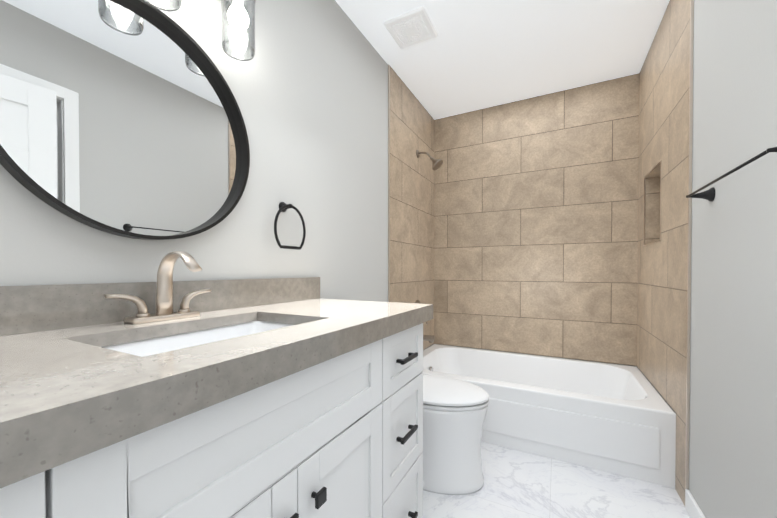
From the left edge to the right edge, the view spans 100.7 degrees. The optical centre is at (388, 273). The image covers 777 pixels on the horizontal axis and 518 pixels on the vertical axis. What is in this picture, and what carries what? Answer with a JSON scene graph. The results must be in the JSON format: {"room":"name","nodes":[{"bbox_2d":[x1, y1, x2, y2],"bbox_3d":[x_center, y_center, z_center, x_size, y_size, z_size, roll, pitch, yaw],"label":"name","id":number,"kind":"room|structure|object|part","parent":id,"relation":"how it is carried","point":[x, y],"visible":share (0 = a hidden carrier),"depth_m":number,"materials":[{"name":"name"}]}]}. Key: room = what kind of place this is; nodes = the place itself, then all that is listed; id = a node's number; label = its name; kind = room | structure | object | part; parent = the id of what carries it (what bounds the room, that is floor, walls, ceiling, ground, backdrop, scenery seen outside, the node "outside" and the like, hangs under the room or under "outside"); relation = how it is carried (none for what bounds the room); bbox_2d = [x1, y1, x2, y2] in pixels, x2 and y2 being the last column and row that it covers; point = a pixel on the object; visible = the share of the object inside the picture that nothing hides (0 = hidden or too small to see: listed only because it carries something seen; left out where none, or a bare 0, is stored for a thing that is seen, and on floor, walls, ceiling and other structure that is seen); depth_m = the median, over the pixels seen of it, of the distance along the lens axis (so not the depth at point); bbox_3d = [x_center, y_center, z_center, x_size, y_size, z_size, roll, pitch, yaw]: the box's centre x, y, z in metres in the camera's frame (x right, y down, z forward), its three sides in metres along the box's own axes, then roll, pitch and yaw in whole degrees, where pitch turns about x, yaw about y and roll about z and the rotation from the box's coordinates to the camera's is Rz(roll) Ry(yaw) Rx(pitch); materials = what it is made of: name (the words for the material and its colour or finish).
{"room":"bathroom","nodes":[
{"label":"bathroom","id":0,"kind":"room"},
{"bbox_2d":[0,0,431,349],"bbox_3d":[-0.539,-0.187,1.302,0.120,2.440,4.150,0,1,28],"label":"wall","id":1,"kind":"structure","parent":0,"point":[308,84],"depth_m":1.36,"materials":[{"name":"grey paint"}]},
{"bbox_2d":[0,0,249,239],"bbox_3d":[-0.664,-0.415,0.886,0.038,0.640,0.640,0,1,28],"label":"mirror","id":2,"kind":"object","parent":1,"relation":"attached to","point":[123,118],"visible":0.98,"depth_m":0.84,"materials":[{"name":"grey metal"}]},
{"bbox_2d":[0,277,319,334],"bbox_3d":[-0.666,0.073,0.903,0.020,0.101,1.434,0,1,28],"label":"backsplash","id":3,"kind":"structure","parent":1,"relation":"attached to","point":[22,307],"depth_m":0.77,"materials":[{"name":"grey stone"}]},
{"bbox_2d":[144,0,181,11],"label":"sconce","id":4,"kind":"object","parent":1,"relation":"attached to","point":[178,3],"depth_m":0.88,"materials":[{"name":"clear glass"}]},
{"bbox_2d":[221,0,255,60],"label":"sconce","id":5,"kind":"object","parent":1,"relation":"attached to","point":[237,18],"depth_m":1.03,"materials":[{"name":"clear glass"}]},
{"bbox_2d":[274,202,305,249],"bbox_3d":[-0.423,-0.202,1.341,0.050,0.198,0.177,0,1,28],"label":"towel ring","id":6,"kind":"object","parent":1,"relation":"attached to","point":[283,206],"visible":1,"depth_m":1.33,"materials":[{"name":"black metal"}]},
{"bbox_2d":[388,65,389,301],"bbox_3d":[0.002,-0.197,2.195,0.010,2.440,0.006,0,1,28],"label":"trim","id":7,"kind":"structure","parent":1,"relation":"attached to","point":[388,183],"depth_m":2.19,"materials":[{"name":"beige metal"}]},
{"bbox_2d":[390,66,433,349],"bbox_3d":[0.213,-0.201,2.602,0.008,2.440,0.910,0,1,28],"label":"tiled wall","id":8,"kind":"structure","parent":1,"relation":"attached to","point":[411,215],"depth_m":2.52,"materials":[{"name":"beige tile"}]},
{"bbox_2d":[423,335,434,342],"bbox_3d":[0.300,0.521,2.615,0.140,0.064,0.060,0,1,28],"label":"tub spout","id":9,"kind":"object","parent":8,"relation":"attached to","point":[430,339],"visible":0.62,"depth_m":2.58,"materials":[{"name":"beige metal"}]},
{"bbox_2d":[416,150,442,169],"bbox_3d":[0.333,-0.920,2.582,0.213,0.185,0.100,0,1,28],"label":"shower head","id":10,"kind":"object","parent":8,"relation":"attached to","point":[437,164],"visible":1,"depth_m":2.56},
{"bbox_2d":[335,0,669,119],"bbox_3d":[0.851,-1.449,0.560,3.258,0.100,4.150,0,1,28],"label":"ceiling","id":11,"kind":"structure","parent":0,"point":[474,55],"depth_m":2.00,"materials":[{"name":"white paint"}]},
{"bbox_2d":[383,6,437,48],"bbox_3d":[0.131,-1.405,1.858,0.245,0.014,0.245,0,1,28],"label":"ceiling vent","id":12,"kind":"object","parent":11,"relation":"in","point":[411,28],"visible":1,"depth_m":1.84,"materials":[{"name":"white plastic"}]},
{"bbox_2d":[391,15,430,45],"bbox_3d":[0.131,-1.402,1.858,0.175,0.007,0.175,0,1,28],"label":"grille","id":13,"kind":"object","parent":12,"relation":"attached to","point":[413,29],"depth_m":1.85,"materials":[{"name":"white plastic"}]},
{"bbox_2d":[438,344,636,366],"bbox_3d":[1.130,-0.202,2.703,1.538,2.440,0.120,0,1,28],"label":"wall","id":14,"kind":"structure","parent":0,"point":[540,355],"depth_m":2.58,"materials":[{"name":"brown tile"}]},
{"bbox_2d":[434,74,638,365],"bbox_3d":[1.101,-0.384,2.644,1.522,2.076,0.008,0,1,28],"label":"tiled wall","id":15,"kind":"structure","parent":14,"relation":"attached to","point":[535,225],"depth_m":2.57,"materials":[{"name":"beige tile"}]},
{"bbox_2d":[422,442,689,517],"bbox_3d":[0.851,1.091,0.589,3.258,0.100,4.150,0,1,28],"label":"floor","id":16,"kind":"structure","parent":0,"point":[519,484],"depth_m":1.50,"materials":[{"name":"tile"}]},
{"bbox_2d":[0,315,432,517],"bbox_3d":[-0.416,0.611,0.787,0.576,0.856,1.410,0,1,28],"label":"bathroom vanity","id":17,"kind":"object","parent":16,"relation":"on","point":[339,434],"depth_m":0.61,"materials":[{"name":"white paint"}]},
{"bbox_2d":[0,299,432,470],"bbox_3d":[-0.415,0.154,0.773,0.586,0.059,1.434,0,1,28],"label":"countertop","id":18,"kind":"structure","parent":17,"relation":"on","point":[59,390],"depth_m":0.48,"materials":[{"name":"grey stone"}]},
{"bbox_2d":[100,251,215,322],"bbox_3d":[-0.559,0.031,0.853,0.173,0.185,0.257,0,1,28],"label":"faucet","id":19,"kind":"object","parent":18,"relation":"on","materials":[{"name":"silver metal"}]},
{"bbox_2d":[96,319,287,354],"bbox_3d":[-0.403,0.231,0.774,0.355,0.150,0.525,0,1,28],"label":"sink","id":20,"kind":"object","parent":18,"relation":"in","point":[150,343],"depth_m":0.85,"materials":[{"name":"white ceramic"}]},
{"bbox_2d":[422,375,488,494],"bbox_3d":[0.160,0.643,1.713,0.726,0.772,0.462,0,1,28],"label":"toilet","id":21,"kind":"object","parent":16,"relation":"on","point":[454,412],"visible":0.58,"depth_m":1.51,"materials":[{"name":"white ceramic"}]},
{"bbox_3d":[0.253,0.601,1.664,0.516,0.052,0.372,0,1,28],"label":"seat","id":22,"kind":"part","parent":21,"relation":"part of","materials":[{"name":"white plastic"}]},
{"bbox_2d":[422,344,675,487],"bbox_3d":[0.900,0.842,2.275,1.532,0.362,0.866,0,1,28],"label":"bathtub","id":23,"kind":"object","parent":16,"relation":"on","point":[615,419],"visible":0.65,"depth_m":1.82,"materials":[{"name":"white ceramic"}]},
{"bbox_3d":[0.706,0.851,1.893,1.392,0.202,0.009,0,1,28],"label":"apron panel","id":24,"kind":"part","parent":23,"relation":"part of","materials":[{"name":"white ceramic"}]},
{"bbox_2d":[638,0,776,517],"bbox_3d":[0.939,-0.178,0.529,0.140,2.440,4.150,0,1,28],"label":"wall","id":25,"kind":"structure","parent":0,"point":[733,414],"depth_m":1.06,"materials":[{"name":"grey paint"}]},
{"bbox_2d":[637,0,689,505],"bbox_3d":[1.587,-0.193,1.829,0.098,2.440,1.005,0,1,28],"label":"tiled wall","id":26,"kind":"structure","parent":25,"relation":"attached to","point":[664,79],"depth_m":1.69,"materials":[{"name":"beige tile"}]},
{"bbox_2d":[643,0,693,489],"bbox_3d":[1.502,-0.192,1.766,0.010,2.440,0.827,0,1,28],"label":"trim","id":27,"kind":"structure","parent":25,"relation":"attached to","point":[689,238],"depth_m":1.40,"materials":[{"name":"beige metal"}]},
{"bbox_2d":[685,489,704,517],"bbox_3d":[1.078,0.992,0.972,0.013,0.090,0.995,0,1,28],"label":"baseboard","id":28,"kind":"structure","parent":25,"relation":"attached to","point":[693,509],"depth_m":1.35,"materials":[{"name":"white paint"}]},
{"bbox_2d":[686,147,776,201],"bbox_3d":[1.059,-0.296,0.989,0.075,0.054,0.594,0,1,28],"label":"towel rail","id":29,"kind":"object","parent":25,"relation":"attached to","point":[709,195],"visible":1,"depth_m":1.07,"materials":[{"name":"black metal"}]}
]}

